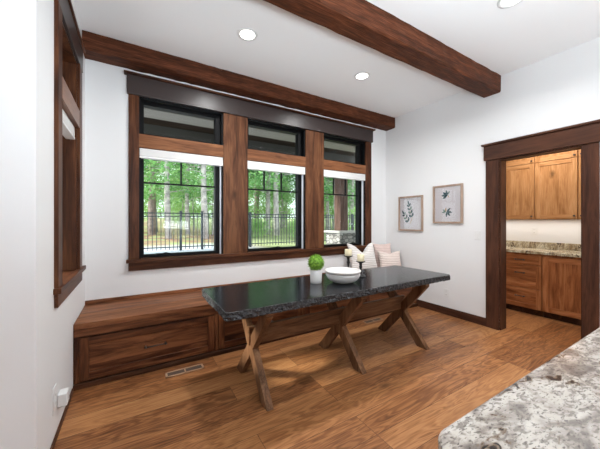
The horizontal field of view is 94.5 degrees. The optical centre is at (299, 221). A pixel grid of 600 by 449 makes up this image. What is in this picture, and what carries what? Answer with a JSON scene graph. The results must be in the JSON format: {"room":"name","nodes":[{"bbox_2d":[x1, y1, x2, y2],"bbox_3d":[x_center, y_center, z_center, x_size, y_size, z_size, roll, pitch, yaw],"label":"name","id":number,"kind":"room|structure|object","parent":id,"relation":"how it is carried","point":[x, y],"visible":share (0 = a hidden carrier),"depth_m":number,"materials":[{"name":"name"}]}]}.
{"room":"dining room","nodes":[
{"label":"dining room","id":0,"kind":"room"},
{"bbox_2d":[0,0,84,448],"bbox_3d":[-1.817,-0.222,2.026,0.200,3.143,1.624,0,0,-31],"label":"wall","id":1,"kind":"structure","parent":0,"point":[36,337],"depth_m":1.37,"materials":[{"name":"white paint"}]},
{"bbox_2d":[52,383,56,415],"bbox_3d":[-1.498,1.088,1.696,0.008,0.160,0.085,0,0,-31],"label":"wall outlet","id":2,"kind":"object","parent":1,"relation":"attached to","point":[54,391],"visible":1,"depth_m":1.68,"materials":[{"name":"white plastic"}]},
{"bbox_2d":[54,0,61,287],"bbox_3d":[-1.518,-0.472,1.742,0.022,1.765,0.110,0,0,-31],"label":"trim","id":3,"kind":"structure","parent":1,"relation":"attached to","point":[57,8],"depth_m":1.70,"materials":[{"name":"brown wood"}]},
{"bbox_2d":[50,388,73,448],"bbox_3d":[-1.551,1.334,1.786,0.010,0.032,0.940,0,0,-31],"label":"baseboard","id":4,"kind":"structure","parent":1,"relation":"attached to","point":[72,390],"depth_m":1.83,"materials":[{"name":"brown wood"}]},
{"bbox_2d":[57,387,68,406],"bbox_3d":[-1.539,1.145,1.806,0.049,0.080,0.080,0,0,-31],"label":"plug","id":5,"kind":"object","parent":1,"relation":"attached to","point":[63,395],"visible":1,"depth_m":1.78,"materials":[{"name":"white plastic"}]},
{"bbox_2d":[54,273,81,307],"bbox_3d":[-1.732,0.488,2.098,0.020,0.087,0.940,0,0,-31],"label":"trim","id":6,"kind":"structure","parent":1,"relation":"attached to","point":[59,299],"depth_m":1.88,"materials":[{"name":"brown wood"}]},
{"bbox_2d":[62,23,76,269],"bbox_3d":[-1.821,-0.473,2.027,0.205,1.766,0.692,0,0,-31],"label":"window","id":7,"kind":"structure","parent":1,"relation":"in","point":[69,64],"depth_m":2.33,"materials":[{"name":"black"}]},
{"bbox_2d":[62,108,74,139],"bbox_3d":[-1.768,-0.743,2.059,0.065,0.106,0.682,0,0,-31],"label":"roller blind","id":8,"kind":"object","parent":7,"relation":"attached to","point":[68,130],"visible":0.49,"depth_m":2.15,"materials":[{"name":"white fabric"}]},
{"bbox_2d":[53,265,85,294],"bbox_3d":[-1.808,0.427,2.087,0.198,0.035,1.040,0,0,-31],"label":"trim","id":9,"kind":"structure","parent":1,"relation":"attached to","point":[68,276],"depth_m":2.02,"materials":[{"name":"brown wood"}]},
{"bbox_2d":[62,76,79,127],"bbox_3d":[-1.750,-0.874,2.069,0.080,0.147,0.690,0,0,-31],"label":"trim","id":10,"kind":"structure","parent":1,"relation":"attached to","point":[69,106],"depth_m":2.04,"materials":[{"name":"brown wood"}]},
{"bbox_2d":[59,0,84,72],"bbox_3d":[-1.735,-1.455,2.102,0.020,0.200,1.010,0,0,-31],"label":"trim","id":11,"kind":"structure","parent":1,"relation":"attached to","point":[67,18],"depth_m":2.09,"materials":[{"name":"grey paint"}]},
{"bbox_2d":[77,63,81,268],"bbox_3d":[-1.932,-0.472,2.433,0.022,1.765,0.120,0,0,-31],"label":"trim","id":12,"kind":"structure","parent":1,"relation":"attached to","point":[79,69],"depth_m":2.38,"materials":[{"name":"brown wood"}]},
{"bbox_2d":[85,59,385,300],"bbox_3d":[-0.381,-0.222,3.952,4.645,3.143,0.200,0,0,-31],"label":"wall","id":13,"kind":"structure","parent":0,"point":[107,275],"depth_m":2.92,"materials":[{"name":"white paint"}]},
{"bbox_2d":[129,94,138,259],"bbox_3d":[-1.784,-0.472,2.980,0.097,1.765,0.022,0,0,-31],"label":"trim","id":14,"kind":"structure","parent":13,"relation":"attached to","point":[133,99],"depth_m":2.97,"materials":[{"name":"brown wood"}]},
{"bbox_2d":[139,97,222,258],"bbox_3d":[-1.409,-0.473,3.335,0.914,1.766,0.200,0,0,-31],"label":"window","id":15,"kind":"structure","parent":13,"relation":"in","point":[217,117],"depth_m":3.35,"materials":[{"name":"black"}]},
{"bbox_2d":[139,148,222,166],"bbox_3d":[-1.366,-0.743,3.263,0.904,0.106,0.065,0,0,-31],"label":"roller blind","id":16,"kind":"object","parent":15,"relation":"attached to","point":[151,154],"visible":0.88,"depth_m":3.21,"materials":[{"name":"white fabric"}]},
{"bbox_2d":[139,134,222,156],"bbox_3d":[-1.368,-0.874,3.266,0.912,0.147,0.080,0,0,-31],"label":"trim","id":17,"kind":"structure","parent":13,"relation":"attached to","point":[145,141],"depth_m":3.21,"materials":[{"name":"brown wood"}]},
{"bbox_2d":[223,113,247,253],"bbox_3d":[-0.826,-0.472,3.555,0.315,1.765,0.022,0,0,-31],"label":"trim","id":18,"kind":"structure","parent":13,"relation":"attached to","point":[235,128],"depth_m":3.54,"materials":[{"name":"brown wood"}]},
{"bbox_2d":[126,245,373,270],"bbox_3d":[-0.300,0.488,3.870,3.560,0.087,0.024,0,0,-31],"label":"trim","id":19,"kind":"structure","parent":13,"relation":"attached to","point":[250,258],"depth_m":3.48,"materials":[{"name":"brown wood"}]},
{"bbox_2d":[124,70,375,142],"bbox_3d":[-0.292,-1.455,3.864,3.593,0.200,0.042,0,0,-31],"label":"trim","id":20,"kind":"structure","parent":13,"relation":"attached to","point":[136,85],"depth_m":3.52,"materials":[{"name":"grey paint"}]},
{"bbox_2d":[248,118,304,251],"bbox_3d":[-0.362,-0.473,3.963,0.902,1.766,0.200,0,0,-31],"label":"window","id":21,"kind":"structure","parent":13,"relation":"in","point":[299,134],"depth_m":4.11,"materials":[{"name":"black"}]},
{"bbox_2d":[248,161,304,174],"bbox_3d":[-0.319,-0.743,3.892,0.892,0.106,0.065,0,0,-31],"label":"roller blind","id":22,"kind":"object","parent":21,"relation":"attached to","point":[252,165],"visible":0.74,"depth_m":3.85,"materials":[{"name":"white fabric"}]},
{"bbox_2d":[248,149,305,166],"bbox_3d":[-0.321,-0.874,3.895,0.900,0.147,0.080,0,0,-31],"label":"trim","id":23,"kind":"structure","parent":13,"relation":"attached to","point":[253,155],"depth_m":3.85,"materials":[{"name":"brown wood"}]},
{"bbox_2d":[305,129,323,248],"bbox_3d":[0.221,-0.472,4.184,0.326,1.765,0.022,0,0,-31],"label":"trim","id":24,"kind":"structure","parent":13,"relation":"attached to","point":[314,140],"depth_m":4.17,"materials":[{"name":"brown wood"}]},
{"bbox_2d":[324,134,364,246],"bbox_3d":[0.680,-0.473,4.589,0.881,1.766,0.200,0,0,-31],"label":"window","id":25,"kind":"structure","parent":13,"relation":"in","point":[359,195],"depth_m":4.74,"materials":[{"name":"black"}]},
{"bbox_2d":[324,170,364,180],"bbox_3d":[0.723,-0.743,4.517,0.871,0.106,0.065,0,0,-31],"label":"roller blind","id":26,"kind":"object","parent":25,"relation":"attached to","point":[327,173],"visible":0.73,"depth_m":4.48,"materials":[{"name":"white fabric"}]},
{"bbox_2d":[324,160,365,173],"bbox_3d":[0.721,-0.874,4.520,0.879,0.147,0.080,0,0,-31],"label":"trim","id":27,"kind":"structure","parent":13,"relation":"attached to","point":[328,164],"depth_m":4.47,"materials":[{"name":"brown wood"}]},
{"bbox_2d":[365,142,370,244],"bbox_3d":[1.169,-0.472,4.753,0.129,1.765,0.022,0,0,-31],"label":"trim","id":28,"kind":"structure","parent":13,"relation":"attached to","point":[367,144],"depth_m":4.74,"materials":[{"name":"brown wood"}]},
{"bbox_2d":[54,306,580,448],"bbox_3d":[1.590,1.410,0.362,9.300,0.120,8.384,0,0,-31],"label":"floor","id":29,"kind":"structure","parent":0,"point":[408,393],"depth_m":2.21,"materials":[{"name":"brown wood"}]},
{"bbox_2d":[165,363,203,377],"bbox_3d":[-1.039,1.348,2.508,0.320,0.004,0.092,0,0,-31],"label":"floor vent","id":30,"kind":"object","parent":29,"relation":"in","point":[198,366],"visible":1,"depth_m":2.50,"materials":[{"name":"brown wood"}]},
{"bbox_2d":[73,272,417,390],"bbox_3d":[-0.126,1.072,3.584,4.299,0.556,0.688,0,0,-31],"label":"storage bench","id":31,"kind":"object","parent":29,"relation":"on","point":[114,335],"visible":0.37,"depth_m":2.58,"materials":[{"name":"brown wood"}]},
{"bbox_2d":[347,242,376,268],"bbox_3d":[1.002,0.585,4.409,0.521,0.480,0.198,0,0,-24],"label":"throw pillow","id":32,"kind":"object","parent":31,"relation":"on","point":[369,255],"visible":0.62,"depth_m":4.35,"materials":[{"name":"white fabric"}]},
{"bbox_2d":[373,243,390,266],"bbox_3d":[1.430,0.595,4.776,0.344,0.426,0.168,0,0,-9],"label":"throw pillow","id":33,"kind":"object","parent":31,"relation":"on","point":[386,248],"visible":0.44,"depth_m":4.75,"materials":[{"name":"pink fabric"}]},
{"bbox_2d":[377,251,400,266],"bbox_3d":[1.489,0.655,4.588,0.401,0.323,0.161,0,0,-6],"label":"throw pillow","id":34,"kind":"object","parent":31,"relation":"on","point":[385,259],"visible":0.76,"depth_m":4.55,"materials":[{"name":"pink fabric"}]},
{"bbox_2d":[201,265,449,411],"bbox_3d":[0.404,0.970,2.750,2.525,0.760,0.784,0,0,-31],"label":"dining table","id":35,"kind":"object","parent":29,"relation":"on","point":[246,301],"visible":0.94,"depth_m":2.47,"materials":[{"name":"black stone"}]},
{"bbox_2d":[307,254,324,283],"bbox_3d":[0.153,0.449,2.658,0.180,0.280,0.178,0,0,-31],"label":"potted plant","id":36,"kind":"object","parent":35,"relation":"on","point":[315,262],"visible":1,"depth_m":2.61,"materials":[{"name":"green plant"}]},
{"bbox_2d":[326,273,359,283],"bbox_3d":[0.414,0.544,2.681,0.328,0.091,0.328,0,0,-31],"label":"serving bowl","id":37,"kind":"object","parent":35,"relation":"on","point":[337,279],"visible":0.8,"depth_m":2.55,"materials":[{"name":"white ceramic"}]},
{"bbox_2d":[325,267,360,275],"bbox_3d":[0.414,0.495,2.681,0.344,0.049,0.344,0,0,-31],"label":"serving bowl","id":38,"kind":"object","parent":37,"relation":"in","point":[337,271],"visible":0.91,"depth_m":2.75,"materials":[{"name":"white ceramic"}]},
{"bbox_2d":[344,255,351,266],"bbox_3d":[0.547,0.489,3.139,0.108,0.200,0.108,0,0,-31],"label":"candle holder","id":39,"kind":"object","parent":35,"relation":"on","point":[348,257],"visible":0.55,"depth_m":3.13,"materials":[{"name":"black metal"}]},
{"bbox_2d":[345,249,351,255],"bbox_3d":[0.547,0.349,3.139,0.080,0.080,0.080,0,0,-31],"label":"pillar candle","id":40,"kind":"object","parent":39,"relation":"on","point":[348,252],"visible":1,"depth_m":3.11,"materials":[{"name":"beige wax"}]},
{"bbox_2d":[356,261,365,277],"bbox_3d":[0.646,0.507,2.954,0.108,0.165,0.108,0,0,-31],"label":"candle holder","id":41,"kind":"object","parent":35,"relation":"on","point":[359,262],"visible":0.71,"depth_m":2.94,"materials":[{"name":"black metal"}]},
{"bbox_2d":[357,254,363,261],"bbox_3d":[0.646,0.384,2.954,0.074,0.080,0.074,0,0,-31],"label":"pillar candle","id":42,"kind":"object","parent":41,"relation":"on","point":[360,257],"visible":0.99,"depth_m":2.92,"materials":[{"name":"beige wax"}]},
{"bbox_2d":[362,317,383,323],"bbox_3d":[0.992,1.348,3.768,0.320,0.004,0.092,0,0,-31],"label":"floor vent","id":43,"kind":"object","parent":29,"relation":"in","point":[378,318],"visible":1,"depth_m":3.77,"materials":[{"name":"brown metal"}]},
{"bbox_2d":[438,327,599,448],"bbox_3d":[1.501,0.890,0.605,2.204,0.920,1.192,0,0,-31],"label":"kitchen island","id":44,"kind":"object","parent":29,"relation":"on","point":[556,405],"visible":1,"depth_m":0.63,"materials":[{"name":"beige stone"}]},
{"bbox_2d":[506,252,543,316],"bbox_3d":[3.487,0.909,4.229,0.662,0.882,0.494,0,0,-31],"label":"base cabinet","id":45,"kind":"object","parent":29,"relation":"on","point":[523,270],"visible":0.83,"depth_m":4.05,"materials":[{"name":"brown wood"}]},
{"bbox_2d":[542,255,580,325],"bbox_3d":[3.752,0.909,3.807,0.643,0.882,0.493,0,0,-31],"label":"base cabinet","id":46,"kind":"object","parent":29,"relation":"on","point":[561,275],"visible":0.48,"depth_m":3.70,"materials":[{"name":"brown wood"}]},
{"bbox_3d":[4.105,0.909,3.219,0.643,0.882,0.871,0,0,-31],"label":"base cabinet","id":47,"kind":"object","parent":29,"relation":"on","visible":0},
{"bbox_2d":[506,240,580,257],"bbox_3d":[3.620,0.397,4.040,0.628,0.138,2.790,0,0,-31],"label":"countertop","id":48,"kind":"structure","parent":47,"relation":"on","point":[542,248],"depth_m":4.14,"materials":[{"name":"beige stone"}]},
{"bbox_2d":[74,0,599,117],"bbox_3d":[0.600,-1.868,-0.232,6.990,0.150,8.384,0,0,-31],"label":"ceiling","id":49,"kind":"structure","parent":0,"point":[289,50],"depth_m":2.69,"materials":[{"name":"white paint"}]},
{"bbox_2d":[82,30,394,130],"bbox_3d":[-0.249,-1.704,3.791,4.303,0.179,0.210,0,0,-31],"label":"ceiling beam","id":50,"kind":"structure","parent":49,"relation":"attached to","point":[99,48],"depth_m":3.27,"materials":[{"name":"brown wood"}]},
{"bbox_2d":[237,28,257,40],"bbox_3d":[-0.504,-1.790,2.665,0.194,0.006,0.194,0,0,-31],"label":"recessed light","id":51,"kind":"object","parent":49,"relation":"in","point":[246,34],"visible":1,"depth_m":2.66,"materials":[{"name":"white plastic"}]},
{"bbox_2d":[354,72,369,79],"bbox_3d":[0.766,-1.790,3.426,0.194,0.006,0.194,0,0,-31],"label":"recessed light","id":52,"kind":"object","parent":49,"relation":"in","point":[361,75],"visible":1,"depth_m":3.42,"materials":[{"name":"white"}]},
{"bbox_2d":[263,0,500,97],"bbox_3d":[-0.523,-1.690,1.736,6.870,0.208,0.213,0,0,-31],"label":"ceiling beam","id":53,"kind":"structure","parent":49,"relation":"attached to","point":[363,22],"depth_m":2.50,"materials":[{"name":"brown wood"}]},
{"bbox_2d":[497,0,522,8],"bbox_3d":[1.712,-1.790,2.241,0.194,0.006,0.194,0,0,-31],"label":"recessed light","id":54,"kind":"object","parent":49,"relation":"in","point":[503,4],"visible":1,"depth_m":2.28,"materials":[{"name":"white"}]},
{"bbox_2d":[386,37,599,317],"bbox_3d":[3.682,-0.222,1.560,0.140,3.143,8.084,0,0,-31],"label":"wall","id":55,"kind":"structure","parent":0,"point":[438,143],"depth_m":3.77,"materials":[{"name":"white paint"}]},
{"bbox_2d":[398,195,422,230],"bbox_3d":[1.800,-0.125,4.529,0.029,0.570,0.458,0,0,-31],"label":"framed print","id":56,"kind":"object","parent":55,"relation":"attached to","point":[410,208],"visible":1,"depth_m":4.53,"materials":[{"name":"grey wood"}]},
{"bbox_2d":[433,183,462,223],"bbox_3d":[2.121,-0.245,3.994,0.029,0.554,0.439,0,0,-31],"label":"framed print","id":57,"kind":"object","parent":55,"relation":"attached to","point":[447,199],"visible":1,"depth_m":3.98,"materials":[{"name":"grey wood"}]},
{"bbox_2d":[417,299,485,325],"bbox_3d":[2.128,1.298,3.997,0.016,0.105,1.017,0,0,-31],"label":"baseboard","id":58,"kind":"structure","parent":55,"relation":"attached to","point":[469,317],"depth_m":3.92,"materials":[{"name":"brown wood"}]},
{"bbox_2d":[481,119,599,338],"bbox_3d":[2.698,0.186,3.156,0.225,2.327,1.083,0,0,-31],"label":"door frame","id":59,"kind":"structure","parent":55,"relation":"in","point":[585,136],"depth_m":2.96,"materials":[{"name":"brown wood"}]},
{"bbox_2d":[506,219,580,243],"bbox_3d":[3.943,-0.025,4.234,0.120,2.750,3.000,0,0,-31],"label":"wall","id":60,"kind":"structure","parent":0,"point":[552,231],"depth_m":4.31,"materials":[{"name":"white paint"}]},
{"bbox_2d":[506,157,534,219],"bbox_3d":[3.542,-0.712,4.460,0.332,1.374,0.468,0,0,-31],"label":"upper cabinet","id":61,"kind":"object","parent":60,"relation":"attached to","point":[520,173],"visible":0.48,"depth_m":4.34,"materials":[{"name":"brown wood"}]},
{"bbox_2d":[531,227,536,234],"bbox_3d":[3.746,0.157,4.435,0.008,0.118,0.078,0,0,-31],"label":"wall outlet","id":62,"kind":"object","parent":60,"relation":"attached to","point":[533,229],"visible":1,"depth_m":4.44,"materials":[{"name":"white plastic"}]},
{"bbox_2d":[506,240,580,250],"bbox_3d":[3.879,0.377,4.196,0.025,0.098,2.790,0,0,-31],"label":"backsplash","id":63,"kind":"structure","parent":60,"relation":"attached to","point":[545,245],"depth_m":4.30,"materials":[{"name":"beige stone"}]},
{"bbox_2d":[535,150,578,219],"bbox_3d":[3.785,-0.712,4.054,0.332,1.374,0.471,0,0,-31],"label":"upper cabinet","id":64,"kind":"object","parent":60,"relation":"attached to","point":[556,175],"visible":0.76,"depth_m":3.97,"materials":[{"name":"brown wood"}]},
{"bbox_2d":[578,149,580,218],"bbox_3d":[4.186,-0.712,3.387,0.332,1.374,1.076,0,0,-31],"label":"upper cabinet","id":65,"kind":"object","parent":60,"relation":"attached to","point":[579,151],"visible":0.23,"depth_m":3.76,"materials":[{"name":"brown wood"}]},
{"label":"outside","id":66,"kind":"structure","parent":0,"visible":0},
{"bbox_2d":[144,218,348,253],"bbox_3d":[2.440,0.442,32.843,62.000,2.017,46.000,0,0,-31],"label":"ground","id":67,"kind":"structure","parent":66,"point":[266,239],"depth_m":12.03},
{"bbox_2d":[144,164,162,220],"bbox_3d":[-9.033,-2.338,14.529,3.877,6.667,3.773,0,0,-42],"label":"young tree","id":68,"kind":"object","parent":67,"relation":"on","point":[146,200],"visible":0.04,"depth_m":14.89,"materials":[{"name":"green plant"}]},
{"bbox_2d":[144,159,170,202],"bbox_3d":[-6.770,-2.727,11.461,3.493,7.564,3.240,0,0,0],"label":"fir tree","id":69,"kind":"object","parent":67,"relation":"on","point":[145,160],"visible":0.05,"depth_m":11.80,"materials":[{"name":"green plant"}]},
{"bbox_2d":[144,173,172,221],"bbox_3d":[-11.751,-2.022,22.287,3.095,5.322,3.012,0,0,37],"label":"young tree","id":70,"kind":"object","parent":67,"relation":"on","point":[158,211],"visible":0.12,"depth_m":22.55,"materials":[{"name":"green plant"}]},
{"bbox_2d":[144,162,173,203],"bbox_3d":[-9.839,-3.627,18.696,3.847,8.981,4.147,0,0,23],"label":"fir tree","id":71,"kind":"object","parent":67,"relation":"on","point":[172,162],"visible":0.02,"depth_m":18.77,"materials":[{"name":"green plant"}]},
{"bbox_2d":[144,160,185,234],"bbox_3d":[-7.223,-3.975,13.871,4.082,9.990,4.040,0,0,42],"label":"fir tree","id":72,"kind":"object","parent":67,"relation":"on","point":[152,203],"visible":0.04,"depth_m":13.70,"materials":[{"name":"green plant"}]},
{"bbox_2d":[147,161,184,227],"bbox_3d":[-9.375,-3.103,19.718,3.343,7.804,3.604,0,0,-11],"label":"fir tree","id":73,"kind":"object","parent":67,"relation":"on","point":[157,161],"visible":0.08,"depth_m":19.85,"materials":[{"name":"green plant"}]},
{"bbox_2d":[144,161,209,231],"bbox_3d":[-8.030,-4.068,15.144,4.334,10.116,4.671,0,0,17],"label":"fir tree","id":74,"kind":"object","parent":67,"relation":"on","point":[159,161],"visible":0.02,"depth_m":15.11,"materials":[{"name":"green plant"}]},
{"bbox_2d":[144,159,210,238],"bbox_3d":[-5.829,-3.788,11.914,4.217,9.843,4.545,0,0,-23],"label":"fir tree","id":75,"kind":"object","parent":67,"relation":"on","point":[167,208],"visible":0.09,"depth_m":11.82,"materials":[{"name":"green plant"}]},
{"bbox_2d":[158,165,197,224],"bbox_3d":[-10.681,-2.274,23.565,3.391,5.831,3.299,0,0,7],"label":"young tree","id":76,"kind":"object","parent":67,"relation":"on","point":[176,165],"visible":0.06,"depth_m":23.40,"materials":[{"name":"green plant"}]},
{"bbox_2d":[146,161,213,238],"bbox_3d":[-4.295,-4.016,12.076,4.438,10.359,4.784,0,0,-9],"label":"fir tree","id":77,"kind":"object","parent":67,"relation":"on","point":[203,180],"visible":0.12,"depth_m":11.93,"materials":[{"name":"green plant"}]},
{"bbox_2d":[151,162,211,234],"bbox_3d":[-5.747,-3.236,14.182,3.928,8.506,3.644,0,0,-36],"label":"fir tree","id":78,"kind":"object","parent":67,"relation":"on","point":[186,195],"visible":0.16,"depth_m":13.99,"materials":[{"name":"green plant"}]},
{"bbox_2d":[158,162,209,224],"bbox_3d":[-6.799,-1.561,16.192,2.853,4.906,2.776,0,0,25],"label":"young tree","id":79,"kind":"object","parent":67,"relation":"on","point":[182,203],"visible":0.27,"depth_m":16.07,"materials":[{"name":"green plant"}]},
{"bbox_2d":[171,167,200,226],"bbox_3d":[-8.540,-2.002,21.039,3.249,5.586,3.161,0,0,23],"label":"young tree","id":80,"kind":"object","parent":67,"relation":"on","point":[184,167],"visible":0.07,"depth_m":20.90,"materials":[{"name":"green plant"}]},
{"bbox_2d":[159,163,213,230],"bbox_3d":[-6.683,-2.153,17.067,3.510,6.203,3.607,0,0,-23],"label":"young tree","id":81,"kind":"object","parent":67,"relation":"on","point":[192,203],"visible":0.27,"depth_m":16.82,"materials":[{"name":"green plant"}]},
{"bbox_2d":[194,165,212,217],"bbox_3d":[-8.564,-2.471,25.878,3.643,6.265,3.545,0,0,-36],"label":"young tree","id":82,"kind":"object","parent":67,"relation":"on","point":[206,165],"visible":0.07,"depth_m":25.56,"materials":[{"name":"green plant"}]},
{"bbox_2d":[195,166,212,202],"bbox_3d":[-5.003,-3.504,17.679,3.812,8.898,4.109,0,0,-9],"label":"fir tree","id":83,"kind":"object","parent":67,"relation":"on","point":[208,201],"visible":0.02,"depth_m":17.27,"materials":[{"name":"green plant"}]},
{"bbox_2d":[196,170,213,221],"bbox_3d":[-6.666,-1.679,20.942,2.786,4.923,2.863,0,0,-24],"label":"young tree","id":84,"kind":"object","parent":67,"relation":"on","point":[207,173],"visible":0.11,"depth_m":20.75,"materials":[{"name":"green plant"}]},
{"bbox_2d":[182,165,261,234],"bbox_3d":[-4.169,-4.506,14.427,4.848,11.242,4.332,0,0,-12],"label":"fir tree","id":85,"kind":"object","parent":67,"relation":"on","point":[182,165],"visible":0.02,"depth_m":14.25,"materials":[{"name":"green plant"}]},
{"bbox_2d":[208,168,278,192],"bbox_3d":[-2.511,-4.048,12.728,4.855,10.513,4.504,0,0,24],"label":"fir tree","id":86,"kind":"object","parent":67,"relation":"on","point":[251,182],"visible":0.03,"depth_m":12.57,"materials":[{"name":"green plant"}]},
{"bbox_2d":[144,211,354,250],"bbox_3d":[0.506,0.345,10.802,16.009,1.310,0.076,0,0,-31],"label":"metal fence","id":87,"kind":"object","parent":67,"relation":"on","point":[180,213],"visible":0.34,"depth_m":8.64,"materials":[{"name":"grey"}]},
{"bbox_2d":[249,186,265,219],"bbox_3d":[-4.415,-2.360,27.526,3.525,6.062,3.430,0,0,23],"label":"young tree","id":88,"kind":"object","parent":67,"relation":"on","point":[250,186],"visible":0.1,"depth_m":27.20,"materials":[{"name":"green plant"}]},
{"bbox_2d":[249,171,272,221],"bbox_3d":[-3.724,-2.330,18.117,3.855,6.629,3.751,0,0,30],"label":"young tree","id":89,"kind":"object","parent":67,"relation":"on","point":[252,208],"visible":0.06,"depth_m":18.27,"materials":[{"name":"green plant"}]},
{"bbox_2d":[251,215,271,237],"bbox_3d":[-2.009,0.315,13.282,1.518,1.233,2.172,0,0,1],"label":"shrub","id":90,"kind":"object","parent":67,"relation":"on","point":[254,225],"visible":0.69,"depth_m":13.27,"materials":[{"name":"green plant"}]},
{"bbox_2d":[252,173,285,219],"bbox_3d":[-3.245,-4.388,20.112,4.326,10.587,4.282,0,0,-1],"label":"fir tree","id":91,"kind":"object","parent":67,"relation":"on","point":[256,197],"visible":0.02,"depth_m":20.11,"materials":[{"name":"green plant"}]},
{"bbox_2d":[249,178,293,221],"bbox_3d":[-2.297,-2.367,20.596,3.831,6.588,3.728,0,0,8],"label":"young tree","id":92,"kind":"object","parent":67,"relation":"on","point":[263,205],"visible":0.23,"depth_m":20.51,"materials":[{"name":"green plant"}]},
{"bbox_2d":[249,171,294,233],"bbox_3d":[-1.654,-4.024,15.487,4.752,10.290,4.408,0,0,37],"label":"fir tree","id":93,"kind":"object","parent":67,"relation":"on","point":[267,193],"visible":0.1,"depth_m":15.31,"materials":[{"name":"green plant"}]},
{"bbox_2d":[249,170,294,235],"bbox_3d":[-1.355,-4.258,14.551,4.163,10.802,4.658,0,0,42],"label":"fir tree","id":94,"kind":"object","parent":67,"relation":"on","point":[276,201],"visible":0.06,"depth_m":14.58,"materials":[{"name":"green plant"}]},
{"bbox_2d":[254,173,294,227],"bbox_3d":[-1.396,-3.874,21.162,4.418,9.568,4.099,0,0,-12],"label":"fir tree","id":95,"kind":"object","parent":67,"relation":"on","point":[282,199],"visible":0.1,"depth_m":21.18,"materials":[{"name":"green plant"}]},
{"bbox_2d":[258,173,291,212],"bbox_3d":[-1.592,-3.389,17.579,3.392,8.803,3.796,0,0,-27],"label":"fir tree","id":96,"kind":"object","parent":67,"relation":"on","point":[278,173],"visible":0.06,"depth_m":17.41,"materials":[{"name":"green plant"}]},
{"bbox_2d":[259,181,293,223],"bbox_3d":[-2.015,-2.031,23.167,3.253,5.750,3.343,0,0,-25],"label":"young tree","id":97,"kind":"object","parent":67,"relation":"on","point":[271,181],"visible":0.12,"depth_m":23.05,"materials":[{"name":"green plant"}]},
{"bbox_2d":[279,174,294,226],"bbox_3d":[-1.342,-4.454,24.499,4.101,10.642,4.590,0,0,-32],"label":"fir tree","id":98,"kind":"object","parent":67,"relation":"on","point":[290,174],"visible":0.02,"depth_m":24.26,"materials":[{"name":"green plant"}]},
{"bbox_2d":[279,177,294,223],"bbox_3d":[-1.635,-2.326,29.750,3.441,5.917,3.348,0,0,5],"label":"young tree","id":99,"kind":"object","parent":67,"relation":"on","point":[288,177],"visible":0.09,"depth_m":29.66,"materials":[{"name":"green plant"}]},
{"bbox_2d":[282,216,293,236],"bbox_3d":[0.056,0.243,12.872,2.035,1.564,1.860,0,0,-31],"label":"shrub","id":100,"kind":"object","parent":67,"relation":"on","point":[291,224],"visible":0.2,"depth_m":12.76,"materials":[{"name":"green plant"}]},
{"bbox_2d":[278,173,333,206],"bbox_3d":[0.225,-2.822,16.631,3.566,7.723,3.308,0,0,-30],"label":"fir tree","id":101,"kind":"object","parent":67,"relation":"on","point":[287,179],"visible":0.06,"depth_m":16.60,"materials":[{"name":"green plant"}]},
{"bbox_2d":[294,178,354,229],"bbox_3d":[2.001,-3.940,16.191,4.367,10.193,4.707,0,0,31],"label":"fir tree","id":102,"kind":"object","parent":67,"relation":"on","point":[328,187],"visible":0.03,"depth_m":16.00,"materials":[{"name":"green plant"}]},
{"bbox_2d":[324,177,332,229],"bbox_3d":[1.920,-3.441,19.643,3.417,8.867,3.824,0,0,35],"label":"fir tree","id":103,"kind":"object","parent":67,"relation":"on","point":[327,203],"visible":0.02,"depth_m":19.68,"materials":[{"name":"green plant"}]},
{"bbox_2d":[324,182,348,228],"bbox_3d":[2.849,-1.669,22.250,3.002,5.163,2.922,0,0,31],"label":"young tree","id":104,"kind":"object","parent":67,"relation":"on","point":[332,210],"visible":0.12,"depth_m":22.16,"materials":[{"name":"green plant"}]},
{"bbox_2d":[324,178,348,221],"bbox_3d":[2.877,-2.448,25.846,3.791,6.699,3.896,0,0,-25],"label":"young tree","id":105,"kind":"object","parent":67,"relation":"on","point":[331,178],"visible":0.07,"depth_m":25.40,"materials":[{"name":"green plant"}]},
{"bbox_2d":[324,178,354,243],"bbox_3d":[1.054,0.090,7.025,0.660,2.720,0.660,0,0,-31],"label":"pillar","id":106,"kind":"structure","parent":67,"relation":"on","point":[341,234],"depth_m":6.90,"materials":[{"name":"stone"}]},
{"bbox_2d":[144,108,354,162],"bbox_3d":[-0.125,-1.485,5.550,10.500,0.430,2.256,0,0,-31],"label":"porch roof","id":107,"kind":"structure","parent":106,"relation":"on","point":[156,122],"depth_m":5.08,"materials":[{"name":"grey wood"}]},
{"bbox_2d":[327,179,354,229],"bbox_3d":[3.361,-3.321,17.492,4.080,8.836,3.785,0,0,10],"label":"fir tree","id":108,"kind":"object","parent":67,"relation":"on","point":[350,181],"visible":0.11,"depth_m":17.33,"materials":[{"name":"green plant"}]},
{"bbox_2d":[329,178,354,223],"bbox_3d":[3.477,-2.782,19.770,3.214,7.502,3.464,0,0,-11],"label":"fir tree","id":109,"kind":"object","parent":67,"relation":"on","point":[332,178],"visible":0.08,"depth_m":19.66,"materials":[{"name":"green plant"}]},
{"bbox_2d":[348,204,354,229],"bbox_3d":[2.925,0.101,13.691,2.590,1.890,2.373,0,0,15],"label":"shrub","id":110,"kind":"object","parent":67,"relation":"on","point":[352,204],"visible":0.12,"depth_m":13.66,"materials":[{"name":"green plant"}]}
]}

